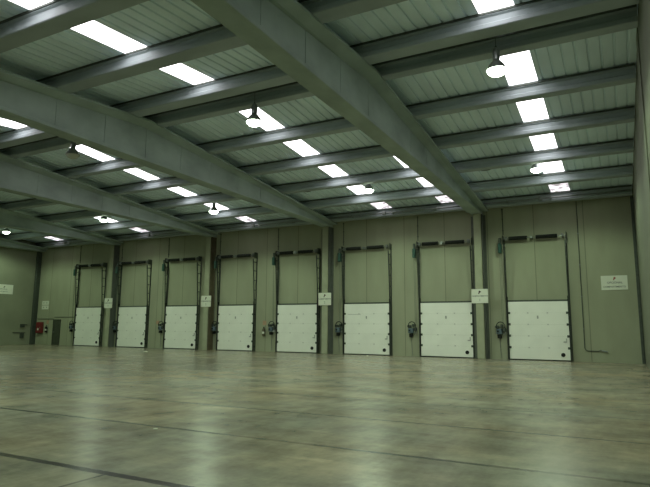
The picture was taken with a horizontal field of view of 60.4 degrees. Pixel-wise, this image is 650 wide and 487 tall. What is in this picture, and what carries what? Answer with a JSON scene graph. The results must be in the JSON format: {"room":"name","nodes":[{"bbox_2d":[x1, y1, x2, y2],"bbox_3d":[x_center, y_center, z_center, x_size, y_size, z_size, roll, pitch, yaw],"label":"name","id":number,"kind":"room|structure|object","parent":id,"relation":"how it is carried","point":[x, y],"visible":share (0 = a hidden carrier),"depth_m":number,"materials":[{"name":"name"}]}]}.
{"room":"distribution center","nodes":[
{"label":"distribution center","id":0,"kind":"room"},
{"bbox_2d":[0,234,36,344],"bbox_3d":[-31.304,0.855,29.678,0.300,9.600,35.000,-4,-10,27],"label":"wall","id":1,"kind":"structure","parent":0,"point":[17,266],"depth_m":43.24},
{"bbox_2d":[0,284,12,293],"bbox_3d":[-24.388,3.440,42.232,0.026,0.720,1.700,-4,-10,27],"label":"wall sign","id":2,"kind":"object","parent":1,"relation":"attached to","point":[4,289],"visible":1,"depth_m":42.50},
{"bbox_2d":[13,332,24,337],"bbox_3d":[-23.616,7.078,43.144,0.100,0.430,1.000,-4,-10,27],"label":"switch box","id":3,"kind":"object","parent":1,"relation":"attached to","point":[21,333],"visible":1,"depth_m":43.27,"materials":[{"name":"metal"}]},
{"bbox_2d":[0,238,48,251],"bbox_3d":[-29.659,-2.059,32.107,1.120,1.432,29.990,-4,-10,27],"label":"roof beam","id":4,"kind":"structure","parent":1,"relation":"attached to","point":[7,243],"depth_m":43.01,"materials":[{"name":"metal"}]},
{"bbox_2d":[2,226,78,239],"bbox_3d":[-20.722,-0.675,40.633,8.494,0.424,0.375,-4,-10,27],"label":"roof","id":5,"kind":"structure","parent":4,"relation":"on","point":[26,235],"depth_m":41.25,"materials":[{"name":"metal"}]},
{"bbox_2d":[35,236,110,247],"bbox_3d":[-19.415,-0.070,43.059,8.494,0.424,0.375,-4,-10,27],"label":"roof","id":6,"kind":"structure","parent":4,"relation":"on","point":[71,240],"depth_m":43.28,"materials":[{"name":"metal"}]},
{"bbox_2d":[36,241,87,245],"bbox_3d":[-19.531,-0.047,42.794,7.850,0.200,0.360,-4,-10,27],"label":"ceiling pipe","id":7,"kind":"object","parent":6,"relation":"attached to","point":[64,243],"visible":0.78,"depth_m":42.92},
{"bbox_2d":[0,0,637,242],"bbox_3d":[-12.492,-4.250,20.485,42.320,1.256,35.050,-4,-10,27],"label":"ceiling","id":8,"kind":"structure","parent":0,"point":[151,22],"depth_m":18.59,"materials":[{"name":"metal"}]},
{"bbox_2d":[2,228,9,233],"bbox_3d":[-22.580,-1.333,39.666,0.520,1.342,0.520,-4,-10,27],"label":"lamp","id":9,"kind":"object","parent":8,"relation":"hanging from","point":[6,230],"visible":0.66,"depth_m":39.46,"materials":[{"name":"metal"}]},
{"bbox_2d":[0,118,25,128],"bbox_3d":[-12.376,-4.638,20.802,0.840,0.227,2.472,-4,-10,27],"label":"skylight","id":10,"kind":"object","parent":8,"relation":"attached to","point":[4,122],"visible":0.77,"depth_m":21.49,"materials":[{"name":"grey"}]},
{"bbox_2d":[10,0,52,9],"bbox_3d":[-7.024,-5.516,11.659,0.840,0.227,2.472,-4,-10,27],"label":"skylight","id":11,"kind":"object","parent":8,"relation":"attached to","point":[29,4],"visible":1,"depth_m":12.64,"materials":[{"name":"grey"}]},
{"bbox_2d":[65,141,79,158],"bbox_3d":[-9.758,-3.939,21.698,0.520,1.340,0.520,-4,-10,27],"label":"lamp","id":12,"kind":"object","parent":8,"relation":"hanging from","point":[72,153],"visible":0.77,"depth_m":21.51,"materials":[{"name":"metal"}]},
{"bbox_2d":[70,145,113,160],"bbox_3d":[-10.443,-4.094,24.437,0.840,0.230,2.512,-4,-10,27],"label":"skylight","id":13,"kind":"object","parent":8,"relation":"attached to","point":[84,149],"visible":0.64,"depth_m":24.77,"materials":[{"name":"grey"}]},
{"bbox_2d":[99,216,107,221],"bbox_3d":[-13.800,-1.978,34.921,0.520,1.342,0.520,-4,-10,27],"label":"lamp","id":14,"kind":"object","parent":8,"relation":"hanging from","point":[103,218],"visible":0.56,"depth_m":34.70,"materials":[{"name":"metal"}]},
{"bbox_2d":[94,217,116,221],"bbox_3d":[-14.513,-1.709,35.901,0.840,0.227,2.472,-4,-10,27],"label":"skylight","id":15,"kind":"object","parent":8,"relation":"attached to","point":[109,220],"visible":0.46,"depth_m":36.61,"materials":[{"name":"grey"}]},
{"bbox_2d":[71,20,146,52],"bbox_3d":[-5.713,-5.359,14.153,0.840,0.227,2.472,-4,-10,27],"label":"skylight","id":16,"kind":"object","parent":8,"relation":"attached to","point":[93,29],"visible":0.64,"depth_m":14.42,"materials":[{"name":"grey"}]},
{"bbox_2d":[129,228,148,231],"bbox_3d":[-13.206,-1.104,38.327,0.840,0.227,2.472,-4,-10,27],"label":"skylight","id":17,"kind":"object","parent":8,"relation":"attached to","point":[136,229],"visible":0.36,"depth_m":38.87,"materials":[{"name":"grey"}]},
{"bbox_2d":[124,168,158,179],"bbox_3d":[-9.127,-3.485,26.880,0.840,0.227,2.472,-4,-10,27],"label":"skylight","id":18,"kind":"object","parent":8,"relation":"attached to","point":[135,171],"visible":0.64,"depth_m":27.26,"materials":[{"name":"grey"}]},
{"bbox_2d":[168,187,195,195],"bbox_3d":[-7.819,-2.880,29.305,0.840,0.227,2.472,-4,-10,27],"label":"skylight","id":19,"kind":"object","parent":8,"relation":"attached to","point":[179,190],"visible":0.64,"depth_m":29.73,"materials":[{"name":"grey"}]},
{"bbox_2d":[161,63,213,83],"bbox_3d":[-4.402,-5.202,16.646,0.840,0.227,2.472,-4,-10,27],"label":"skylight","id":20,"kind":"object","parent":8,"relation":"attached to","point":[181,71],"visible":0.64,"depth_m":17.02,"materials":[{"name":"grey"}]},
{"bbox_2d":[209,203,217,213],"bbox_3d":[-6.076,-2.263,30.614,0.520,1.342,0.520,-4,-10,27],"label":"lamp","id":21,"kind":"object","parent":8,"relation":"hanging from","point":[213,210],"visible":0.72,"depth_m":30.42,"materials":[{"name":"metal"}]},
{"bbox_2d":[205,203,227,209],"bbox_3d":[-6.512,-2.275,31.731,0.840,0.227,2.472,-4,-10,27],"label":"skylight","id":22,"kind":"object","parent":8,"relation":"attached to","point":[219,207],"visible":0.45,"depth_m":32.26,"materials":[{"name":"grey"}]},
{"bbox_2d":[235,216,255,221],"bbox_3d":[-5.205,-1.670,34.157,0.840,0.227,2.472,-4,-10,27],"label":"skylight","id":23,"kind":"object","parent":8,"relation":"attached to","point":[245,218],"visible":0.36,"depth_m":34.76,"materials":[{"name":"grey"}]},
{"bbox_2d":[246,100,261,126],"bbox_3d":[-2.279,-4.427,18.078,0.520,1.342,0.520,-4,-10,27],"label":"lamp","id":24,"kind":"object","parent":8,"relation":"hanging from","point":[253,120],"visible":0.97,"depth_m":17.89,"materials":[{"name":"metal"}]},
{"bbox_2d":[239,108,283,130],"bbox_3d":[-2.469,-4.658,20.280,0.840,0.230,2.512,-4,-10,27],"label":"skylight","id":25,"kind":"object","parent":8,"relation":"attached to","point":[268,123],"visible":0.5,"depth_m":20.67,"materials":[{"name":"grey"}]},
{"bbox_2d":[284,140,319,155],"bbox_3d":[-1.153,-4.048,22.723,0.840,0.227,2.472,-4,-10,27],"label":"skylight","id":26,"kind":"object","parent":8,"relation":"attached to","point":[299,146],"visible":0.64,"depth_m":23.08,"materials":[{"name":"grey"}]},
{"bbox_2d":[319,165,347,176],"bbox_3d":[0.155,-3.443,25.148,0.840,0.227,2.472,-4,-10,27],"label":"skylight","id":27,"kind":"object","parent":8,"relation":"attached to","point":[332,170],"visible":0.64,"depth_m":25.58,"materials":[{"name":"grey"}]},
{"bbox_2d":[347,185,364,193],"bbox_3d":[1.462,-2.838,27.574,0.840,0.227,2.472,-4,-10,27],"label":"skylight","id":28,"kind":"object","parent":8,"relation":"attached to","point":[358,189],"visible":0.44,"depth_m":28.04,"materials":[{"name":"grey"}]},
{"bbox_2d":[363,184,373,193],"bbox_3d":[2.091,-3.068,26.861,0.520,1.342,0.520,-4,-10,27],"label":"lamp","id":29,"kind":"object","parent":8,"relation":"hanging from","point":[368,188],"visible":0.67,"depth_m":26.63,"materials":[{"name":"metal"}]},
{"bbox_2d":[370,202,391,208],"bbox_3d":[2.769,-2.233,30.000,0.840,0.227,2.472,-4,-10,27],"label":"skylight","id":30,"kind":"object","parent":8,"relation":"attached to","point":[380,205],"visible":0.36,"depth_m":30.58,"materials":[{"name":"grey"}]},
{"bbox_2d":[416,178,432,186],"bbox_3d":[4.648,-3.063,25.913,0.840,0.227,2.472,-4,-10,27],"label":"skylight","id":31,"kind":"object","parent":8,"relation":"attached to","point":[422,181],"visible":0.23,"depth_m":26.57,"materials":[{"name":"grey"}]},
{"bbox_2d":[436,196,453,202],"bbox_3d":[5.955,-2.458,28.339,0.840,0.227,2.472,-4,-10,27],"label":"skylight","id":32,"kind":"object","parent":8,"relation":"attached to","point":[442,199],"visible":0.27,"depth_m":29.00,"materials":[{"name":"grey"}]},
{"bbox_2d":[472,0,513,12],"bbox_3d":[3.590,-5.766,12.480,0.840,0.227,2.472,-4,-10,27],"label":"skylight","id":33,"kind":"object","parent":8,"relation":"attached to","point":[482,6],"visible":1,"depth_m":13.34,"materials":[{"name":"grey"}]},
{"bbox_2d":[486,36,506,76],"bbox_3d":[4.389,-4.935,14.356,0.520,1.342,0.520,-4,-10,27],"label":"lamp","id":34,"kind":"object","parent":8,"relation":"hanging from","point":[497,68],"visible":0.97,"depth_m":14.19,"materials":[{"name":"metal"}]},
{"bbox_2d":[500,51,537,85],"bbox_3d":[5.522,-5.223,16.114,0.840,0.230,2.512,-4,-10,27],"label":"skylight","id":35,"kind":"object","parent":8,"relation":"attached to","point":[520,67],"visible":0.61,"depth_m":16.39,"materials":[{"name":"grey"}]},
{"bbox_2d":[516,98,548,121],"bbox_3d":[6.839,-4.613,18.557,0.840,0.227,2.472,-4,-10,27],"label":"skylight","id":36,"kind":"object","parent":8,"relation":"attached to","point":[530,110],"visible":0.64,"depth_m":18.91,"materials":[{"name":"grey"}]},
{"bbox_2d":[530,164,542,172],"bbox_3d":[8.750,-3.572,23.166,0.520,1.342,0.520,-4,-10,27],"label":"lamp","id":37,"kind":"object","parent":8,"relation":"hanging from","point":[536,168],"visible":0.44,"depth_m":22.94,"materials":[{"name":"metal"}]},
{"bbox_2d":[530,133,556,149],"bbox_3d":[8.146,-4.008,20.983,0.840,0.227,2.472,-4,-10,27],"label":"skylight","id":38,"kind":"object","parent":8,"relation":"attached to","point":[546,141],"visible":0.64,"depth_m":21.41,"materials":[{"name":"grey"}]},
{"bbox_2d":[540,161,563,172],"bbox_3d":[9.453,-3.403,23.408,0.840,0.227,2.472,-4,-10,27],"label":"skylight","id":39,"kind":"object","parent":8,"relation":"attached to","point":[557,166],"visible":0.55,"depth_m":23.89,"materials":[{"name":"grey"}]},
{"bbox_2d":[549,183,569,191],"bbox_3d":[10.761,-2.798,25.834,0.840,0.227,2.472,-4,-10,27],"label":"skylight","id":40,"kind":"object","parent":8,"relation":"attached to","point":[564,186],"visible":0.36,"depth_m":26.40,"materials":[{"name":"grey"}]},
{"bbox_2d":[0,344,649,486],"bbox_3d":[-12.572,4.423,19.155,42.720,0.300,35.600,-4,-10,27],"label":"floor","id":41,"kind":"structure","parent":0,"point":[71,416],"depth_m":8.95,"materials":[{"name":"concrete"}]},
{"bbox_2d":[29,252,41,343],"bbox_3d":[-23.034,4.323,44.525,0.195,7.300,0.370,-4,-10,27],"label":"post","id":42,"kind":"object","parent":41,"relation":"on","point":[39,254],"visible":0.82,"depth_m":44.44,"materials":[{"name":"metal"}]},
{"bbox_2d":[104,245,116,346],"bbox_3d":[-15.520,3.769,40.574,0.380,7.335,0.445,-4,-10,27],"label":"concrete pillar","id":43,"kind":"structure","parent":41,"relation":"on","point":[107,320],"depth_m":40.41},
{"bbox_2d":[0,208,123,245],"bbox_3d":[-22.223,-2.584,28.230,1.120,1.432,29.990,-4,-10,27],"label":"roof beam","id":44,"kind":"structure","parent":43,"relation":"on","point":[8,218],"depth_m":35.72,"materials":[{"name":"metal"}]},
{"bbox_2d":[0,188,103,210],"bbox_3d":[-15.612,-2.431,31.756,8.938,0.424,0.375,-4,-10,27],"label":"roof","id":45,"kind":"structure","parent":44,"relation":"on","point":[29,203],"depth_m":32.60,"materials":[{"name":"metal"}]},
{"bbox_2d":[41,203,143,221],"bbox_3d":[-14.305,-1.826,34.181,8.938,0.424,0.375,-4,-10,27],"label":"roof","id":46,"kind":"structure","parent":44,"relation":"on","point":[83,214],"depth_m":34.77,"materials":[{"name":"metal"}]},
{"bbox_2d":[78,215,177,231],"bbox_3d":[-12.998,-1.221,36.607,8.938,0.424,0.375,-4,-10,27],"label":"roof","id":47,"kind":"structure","parent":44,"relation":"on","point":[124,224],"depth_m":36.98,"materials":[{"name":"metal"}]},
{"bbox_2d":[111,226,206,240],"bbox_3d":[-11.690,-0.616,39.032,8.938,0.424,0.375,-4,-10,27],"label":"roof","id":48,"kind":"structure","parent":44,"relation":"on","point":[164,231],"depth_m":39.15,"materials":[{"name":"metal"}]},
{"bbox_2d":[111,231,183,238],"bbox_3d":[-11.822,-0.592,38.776,8.330,0.200,0.360,-4,-10,27],"label":"ceiling pipe","id":49,"kind":"object","parent":48,"relation":"attached to","point":[147,235],"visible":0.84,"depth_m":38.84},
{"bbox_2d":[104,298,112,307],"bbox_3d":[-15.619,4.296,40.270,0.820,0.710,0.026,-4,-10,27],"label":"sign","id":50,"kind":"object","parent":43,"relation":"attached to","point":[107,301],"visible":1,"depth_m":40.27,"materials":[{"name":"grey"}]},
{"bbox_2d":[108,245,119,346],"bbox_3d":[-15.271,3.772,40.467,0.150,7.300,0.390,-4,-10,27],"label":"channel","id":51,"kind":"object","parent":41,"relation":"on","point":[116,248],"visible":1,"depth_m":40.48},
{"bbox_2d":[202,237,214,349],"bbox_3d":[-7.599,3.209,36.445,0.380,7.335,0.445,-4,-10,27],"label":"concrete pillar","id":52,"kind":"structure","parent":41,"relation":"on","point":[208,239],"depth_m":36.29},
{"bbox_2d":[0,153,220,236],"bbox_3d":[-14.366,-3.140,24.134,1.120,1.432,29.990,-4,-10,27],"label":"roof beam","id":53,"kind":"structure","parent":52,"relation":"on","point":[17,176],"depth_m":27.45,"materials":[{"name":"metal"}]},
{"bbox_2d":[0,104,117,148],"bbox_3d":[-11.026,-4.350,21.707,8.668,0.424,0.515,-4,-10,27],"label":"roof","id":54,"kind":"structure","parent":53,"relation":"on","point":[23,135],"depth_m":22.02,"materials":[{"name":"metal"}]},
{"bbox_2d":[0,116,143,157],"bbox_3d":[-10.444,-4.201,22.803,8.668,0.424,0.375,-4,-10,27],"label":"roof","id":55,"kind":"structure","parent":53,"relation":"on","point":[53,143],"depth_m":23.57,"materials":[{"name":"metal"}]},
{"bbox_2d":[56,158,143,178],"bbox_3d":[-9.118,-3.587,25.263,8.668,0.424,0.375,-4,-10,27],"label":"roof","id":56,"kind":"structure","parent":53,"relation":"on","point":[120,164],"depth_m":25.86,"materials":[{"name":"metal"}]},
{"bbox_2d":[103,177,195,195],"bbox_3d":[-7.811,-2.982,27.689,8.668,0.424,0.375,-4,-10,27],"label":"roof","id":57,"kind":"structure","parent":53,"relation":"on","point":[172,182],"depth_m":28.12,"materials":[{"name":"metal"}]},
{"bbox_2d":[143,192,240,209],"bbox_3d":[-6.503,-2.377,30.114,8.668,0.424,0.375,-4,-10,27],"label":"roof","id":58,"kind":"structure","parent":53,"relation":"on","point":[214,197],"depth_m":30.42,"materials":[{"name":"metal"}]},
{"bbox_2d":[177,206,278,221],"bbox_3d":[-5.196,-1.772,32.540,8.668,0.424,0.375,-4,-10,27],"label":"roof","id":59,"kind":"structure","parent":53,"relation":"on","point":[257,210],"depth_m":32.65,"materials":[{"name":"metal"}]},
{"bbox_2d":[206,218,310,232],"bbox_3d":[-3.889,-1.167,34.966,8.668,0.424,0.375,-4,-10,27],"label":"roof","id":60,"kind":"structure","parent":53,"relation":"on","point":[287,219],"depth_m":34.95,"materials":[{"name":"metal"}]},
{"bbox_2d":[210,220,302,229],"bbox_3d":[-4.021,-1.143,34.709,8.060,0.200,0.360,-4,-10,27],"label":"ceiling pipe","id":61,"kind":"object","parent":60,"relation":"attached to","point":[251,225],"visible":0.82,"depth_m":34.72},
{"bbox_2d":[201,296,210,306],"bbox_3d":[-7.698,3.736,36.141,0.820,0.710,0.026,-4,-10,27],"label":"sign","id":62,"kind":"object","parent":52,"relation":"attached to","point":[205,300],"visible":1,"depth_m":36.13,"materials":[{"name":"grey"}]},
{"bbox_2d":[207,237,216,349],"bbox_3d":[-7.350,3.212,36.338,0.150,7.300,0.390,-4,-10,27],"label":"channel","id":63,"kind":"object","parent":41,"relation":"on","point":[213,240],"visible":0.83,"depth_m":36.36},
{"bbox_2d":[321,226,330,353],"bbox_3d":[0.083,2.666,32.441,0.380,7.335,0.445,-4,-10,27],"label":"concrete pillar","id":64,"kind":"structure","parent":41,"relation":"on","point":[324,337],"depth_m":32.26,"materials":[{"name":"concrete"}]},
{"bbox_2d":[0,69,336,226],"bbox_3d":[-6.745,-3.678,20.162,1.120,1.432,29.990,-4,-10,27],"label":"roof beam","id":65,"kind":"structure","parent":64,"relation":"on","point":[104,128],"depth_m":19.54,"materials":[{"name":"metal"}]},
{"bbox_2d":[0,0,148,52],"bbox_3d":[-5.912,-5.211,12.688,8.788,0.424,0.515,-4,-10,27],"label":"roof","id":66,"kind":"structure","parent":65,"relation":"on","point":[50,18],"depth_m":12.70,"materials":[{"name":"metal"}]},
{"bbox_2d":[42,24,247,92],"bbox_3d":[-4.601,-5.054,15.181,8.788,0.424,0.515,-4,-10,27],"label":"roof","id":67,"kind":"structure","parent":65,"relation":"on","point":[215,39],"depth_m":15.13,"materials":[{"name":"metal"}]},
{"bbox_2d":[116,65,296,116],"bbox_3d":[-3.291,-4.897,17.674,8.788,0.424,0.515,-4,-10,27],"label":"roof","id":68,"kind":"structure","parent":65,"relation":"on","point":[269,76],"depth_m":17.72,"materials":[{"name":"metal"}]},
{"bbox_2d":[144,82,314,126],"bbox_3d":[-2.708,-4.748,18.771,8.788,0.424,0.375,-4,-10,27],"label":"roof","id":69,"kind":"structure","parent":65,"relation":"on","point":[294,90],"depth_m":18.88,"materials":[{"name":"metal"}]},
{"bbox_2d":[196,117,359,154],"bbox_3d":[-1.383,-4.134,21.231,8.788,0.424,0.375,-4,-10,27],"label":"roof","id":70,"kind":"structure","parent":65,"relation":"on","point":[338,125],"depth_m":21.26,"materials":[{"name":"metal"}]},
{"bbox_2d":[237,145,393,175],"bbox_3d":[-0.075,-3.529,23.657,8.788,0.424,0.375,-4,-10,27],"label":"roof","id":71,"kind":"structure","parent":65,"relation":"on","point":[372,152],"depth_m":23.64,"materials":[{"name":"metal"}]},
{"bbox_2d":[271,168,421,193],"bbox_3d":[1.232,-2.924,26.082,8.788,0.424,0.375,-4,-10,27],"label":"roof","id":72,"kind":"structure","parent":65,"relation":"on","point":[405,173],"depth_m":26.02,"materials":[{"name":"metal"}]},
{"bbox_2d":[300,186,445,208],"bbox_3d":[2.539,-2.319,28.508,8.788,0.424,0.375,-4,-10,27],"label":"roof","id":73,"kind":"structure","parent":65,"relation":"on","point":[425,192],"depth_m":28.37,"materials":[{"name":"metal"}]},
{"bbox_2d":[323,202,463,221],"bbox_3d":[3.846,-1.714,30.933,8.788,0.424,0.375,-4,-10,27],"label":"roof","id":74,"kind":"structure","parent":65,"relation":"on","point":[453,209],"depth_m":30.71,"materials":[{"name":"metal"}]},
{"bbox_2d":[329,205,459,218],"bbox_3d":[3.714,-1.690,30.677,8.180,0.200,0.360,-4,-10,27],"label":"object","id":75,"kind":"structure","parent":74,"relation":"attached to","point":[436,208],"depth_m":30.57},
{"bbox_2d":[318,293,330,304],"bbox_3d":[-0.016,3.193,32.136,0.820,0.710,0.026,-4,-10,27],"label":"sign","id":76,"kind":"object","parent":64,"relation":"attached to","point":[323,298],"visible":1,"depth_m":32.13,"materials":[{"name":"grey"}]},
{"bbox_2d":[328,227,333,353],"bbox_3d":[0.332,2.670,32.333,0.150,7.300,0.390,-4,-10,27],"label":"channel","id":77,"kind":"object","parent":41,"relation":"on","point":[330,230],"visible":0.98,"depth_m":32.43,"materials":[{"name":"metal"}]},
{"bbox_2d":[473,213,485,358],"bbox_3d":[7.871,2.116,28.381,0.380,7.335,0.445,-4,-10,27],"label":"concrete pillar","id":78,"kind":"structure","parent":41,"relation":"on","point":[476,217],"depth_m":28.22,"materials":[{"name":"concrete"}]},
{"bbox_2d":[191,0,487,214],"bbox_3d":[0.981,-4.224,16.134,1.120,1.432,29.990,-4,-10,27],"label":"roof beam","id":79,"kind":"structure","parent":78,"relation":"on","point":[284,32],"depth_m":14.48,"materials":[{"name":"metal"}]},
{"bbox_2d":[298,0,406,23],"bbox_3d":[2.457,-5.553,11.502,7.139,0.424,0.515,-4,-10,27],"label":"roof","id":80,"kind":"structure","parent":79,"relation":"on","point":[325,11],"depth_m":12.49,"materials":[{"name":"metal"}]},
{"bbox_2d":[350,0,638,64],"bbox_3d":[3.768,-5.396,13.995,7.139,0.424,0.515,-4,-10,27],"label":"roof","id":81,"kind":"structure","parent":79,"relation":"on","point":[534,13],"depth_m":13.79,"materials":[{"name":"metal"}]},
{"bbox_2d":[371,4,637,80],"bbox_3d":[4.350,-5.247,15.091,7.139,0.424,0.375,-4,-10,27],"label":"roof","id":82,"kind":"structure","parent":79,"relation":"on","point":[624,18],"depth_m":14.62,"materials":[{"name":"metal"}]},
{"bbox_2d":[406,63,635,119],"bbox_3d":[5.676,-4.633,17.552,7.139,0.424,0.375,-4,-10,27],"label":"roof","id":83,"kind":"structure","parent":79,"relation":"on","point":[624,74],"depth_m":17.14,"materials":[{"name":"metal"}]},
{"bbox_2d":[431,106,634,148],"bbox_3d":[6.983,-4.028,19.977,7.139,0.424,0.375,-4,-10,27],"label":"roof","id":84,"kind":"structure","parent":79,"relation":"on","point":[624,114],"depth_m":19.59,"materials":[{"name":"metal"}]},
{"bbox_2d":[451,138,633,172],"bbox_3d":[8.290,-3.423,22.403,7.139,0.424,0.375,-4,-10,27],"label":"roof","id":85,"kind":"structure","parent":79,"relation":"on","point":[626,145],"depth_m":22.03,"materials":[{"name":"metal"}]},
{"bbox_2d":[467,164,632,191],"bbox_3d":[9.597,-2.818,24.828,7.139,0.424,0.375,-4,-10,27],"label":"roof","id":86,"kind":"structure","parent":79,"relation":"on","point":[619,171],"depth_m":24.47,"materials":[{"name":"metal"}]},
{"bbox_2d":[481,185,631,208],"bbox_3d":[10.905,-2.213,27.254,7.139,0.424,0.375,-4,-10,27],"label":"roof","id":87,"kind":"structure","parent":79,"relation":"on","point":[626,187],"depth_m":26.87,"materials":[{"name":"metal"}]},
{"bbox_2d":[483,189,630,204],"bbox_3d":[10.878,-2.196,26.942,6.770,0.200,0.360,-4,-10,27],"label":"ceiling pipe","id":88,"kind":"object","parent":87,"relation":"attached to","point":[539,198],"visible":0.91,"depth_m":26.76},
{"bbox_2d":[471,289,487,302],"bbox_3d":[7.772,2.643,28.077,0.820,0.710,0.026,-4,-10,27],"label":"sign","id":89,"kind":"object","parent":78,"relation":"attached to","point":[478,295],"visible":1,"depth_m":28.07,"materials":[{"name":"grey"}]},
{"bbox_2d":[481,214,489,358],"bbox_3d":[8.120,2.119,28.273,0.150,7.300,0.390,-4,-10,27],"label":"channel","id":90,"kind":"object","parent":41,"relation":"on","point":[483,221],"visible":0.83,"depth_m":28.31,"materials":[{"name":"metal"}]},
{"bbox_2d":[630,196,645,363],"bbox_3d":[14.116,1.582,25.234,0.125,7.550,0.270,-4,-10,27],"label":"post","id":91,"kind":"object","parent":41,"relation":"on","point":[631,197],"visible":0.92,"depth_m":25.11,"materials":[{"name":"metal"}]},
{"bbox_2d":[35,190,642,363],"bbox_3d":[-4.322,2.564,35.233,42.720,8.300,0.300,-4,-10,27],"label":"wall","id":92,"kind":"structure","parent":0,"point":[535,268],"depth_m":30.57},
{"bbox_2d":[35,322,43,332],"bbox_3d":[-22.451,6.604,43.931,0.640,0.860,0.260,-4,-10,27],"label":"cabinet","id":93,"kind":"object","parent":92,"relation":"attached to","point":[39,325],"visible":1,"depth_m":43.82,"materials":[{"name":"metal"}]},
{"bbox_2d":[51,319,60,344],"bbox_3d":[-20.745,6.833,43.077,0.840,1.940,0.105,-4,-10,27],"label":"door","id":94,"kind":"structure","parent":92,"relation":"in","point":[56,322],"depth_m":43.08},
{"bbox_2d":[69,321,73,337],"bbox_3d":[-19.150,6.724,42.170,0.518,1.772,0.231,-4,-10,27],"label":"control unit","id":95,"kind":"object","parent":92,"relation":"attached to","point":[71,328],"visible":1,"depth_m":42.20,"materials":[{"name":"blue plastic"}]},
{"bbox_2d":[72,262,106,345],"bbox_3d":[-17.706,4.531,41.634,3.183,6.110,0.416,-4,-10,27],"label":"door","id":96,"kind":"structure","parent":92,"relation":"in","point":[87,320],"depth_m":41.42,"materials":[{"name":"metal"}]},
{"bbox_2d":[114,259,151,347],"bbox_3d":[-13.727,4.249,39.560,3.183,6.110,0.416,-4,-10,27],"label":"door","id":97,"kind":"structure","parent":92,"relation":"in","point":[132,326],"depth_m":39.35,"materials":[{"name":"metal"}]},
{"bbox_2d":[158,321,163,346],"bbox_3d":[-11.175,6.160,38.013,0.518,1.772,0.231,-4,-10,27],"label":"control unit","id":98,"kind":"object","parent":92,"relation":"attached to","point":[160,327],"visible":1,"depth_m":38.04,"materials":[{"name":"plastic"}]},
{"bbox_2d":[161,256,201,349],"bbox_3d":[-9.749,3.968,37.486,3.183,6.110,0.416,-4,-10,27],"label":"door","id":99,"kind":"structure","parent":92,"relation":"in","point":[179,320],"depth_m":37.29,"materials":[{"name":"metal"}]},
{"bbox_2d":[211,321,216,348],"bbox_3d":[-7.091,5.872,35.884,0.518,1.772,0.231,-4,-10,27],"label":"control unit","id":100,"kind":"object","parent":92,"relation":"attached to","point":[212,324],"visible":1,"depth_m":35.92,"materials":[{"name":"plastic"}]},
{"bbox_2d":[214,252,257,350],"bbox_3d":[-5.771,3.687,35.412,3.183,6.110,0.416,-4,-10,27],"label":"door","id":101,"kind":"structure","parent":92,"relation":"in","point":[235,322],"depth_m":35.20,"materials":[{"name":"metal"}]},
{"bbox_2d":[268,321,275,350],"bbox_3d":[-3.237,5.599,33.875,0.518,1.772,0.231,-4,-10,27],"label":"control unit","id":102,"kind":"object","parent":92,"relation":"attached to","point":[273,324],"visible":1,"depth_m":33.90,"materials":[{"name":"plastic"}]},
{"bbox_2d":[272,248,320,352],"bbox_3d":[-1.793,3.406,33.339,3.183,6.110,0.416,-4,-10,27],"label":"door","id":103,"kind":"structure","parent":92,"relation":"in","point":[291,336],"depth_m":33.12,"materials":[{"name":"metal"}]},
{"bbox_2d":[321,250,321,334],"bbox_3d":[-0.117,2.742,32.670,0.185,7.250,0.200,-4,-10,27],"label":"downpipe","id":104,"kind":"object","parent":92,"relation":"attached to","point":[321,250],"visible":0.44,"depth_m":32.65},
{"bbox_2d":[335,321,342,339],"bbox_3d":[0.803,5.314,31.769,0.518,1.772,0.231,-4,-10,27],"label":"control unit","id":105,"kind":"object","parent":92,"relation":"attached to","point":[341,328],"visible":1,"depth_m":31.80,"materials":[{"name":"plastic"}]},
{"bbox_2d":[338,243,392,355],"bbox_3d":[2.185,3.125,31.265,3.183,6.110,0.416,-4,-10,27],"label":"door","id":106,"kind":"structure","parent":92,"relation":"in","point":[367,326],"depth_m":31.04,"materials":[{"name":"metal"}]},
{"bbox_2d":[407,321,416,354],"bbox_3d":[4.649,5.042,29.764,0.518,1.772,0.231,-4,-10,27],"label":"control unit","id":107,"kind":"object","parent":92,"relation":"attached to","point":[410,330],"visible":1,"depth_m":29.79,"materials":[{"name":"plastic"}]},
{"bbox_2d":[412,238,474,357],"bbox_3d":[6.163,2.844,29.191,3.183,6.110,0.416,-4,-10,27],"label":"door","id":108,"kind":"structure","parent":92,"relation":"in","point":[449,325],"depth_m":29.00,"materials":[{"name":"metal"}]},
{"bbox_2d":[471,217,477,358],"bbox_3d":[7.671,2.192,28.610,0.185,7.250,0.200,-4,-10,27],"label":"downpipe","id":109,"kind":"object","parent":92,"relation":"attached to","point":[472,229],"visible":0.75,"depth_m":28.57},
{"bbox_2d":[495,322,505,357],"bbox_3d":[8.715,4.754,27.645,0.518,1.772,0.231,-4,-10,27],"label":"control unit","id":110,"kind":"object","parent":92,"relation":"attached to","point":[498,331],"visible":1,"depth_m":27.67,"materials":[{"name":"plastic"}]},
{"bbox_2d":[498,231,573,361],"bbox_3d":[10.142,2.562,27.117,3.183,6.110,0.416,-4,-10,27],"label":"door","id":111,"kind":"structure","parent":92,"relation":"in","point":[530,336],"depth_m":26.89,"materials":[{"name":"metal"}]},
{"bbox_2d":[576,204,607,352],"bbox_3d":[12.487,1.468,26.230,1.001,7.154,0.086,-5,-10,31],"label":"conduit","id":112,"kind":"object","parent":92,"relation":"attached to","point":[576,204],"visible":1,"depth_m":26.33,"materials":[{"name":"metal"}]},
{"bbox_2d":[601,275,627,289],"bbox_3d":[13.332,1.807,25.763,1.090,0.660,0.026,-4,-10,27],"label":"wall sign","id":113,"kind":"object","parent":92,"relation":"attached to","point":[618,282],"visible":1,"depth_m":25.75,"materials":[{"name":"grey"}]},
{"bbox_2d":[632,0,649,368],"bbox_3d":[6.225,-1.797,10.114,0.330,9.600,35.000,-4,-10,27],"label":"wall","id":114,"kind":"structure","parent":0,"point":[641,154],"depth_m":16.42,"materials":[{"name":"paint"}]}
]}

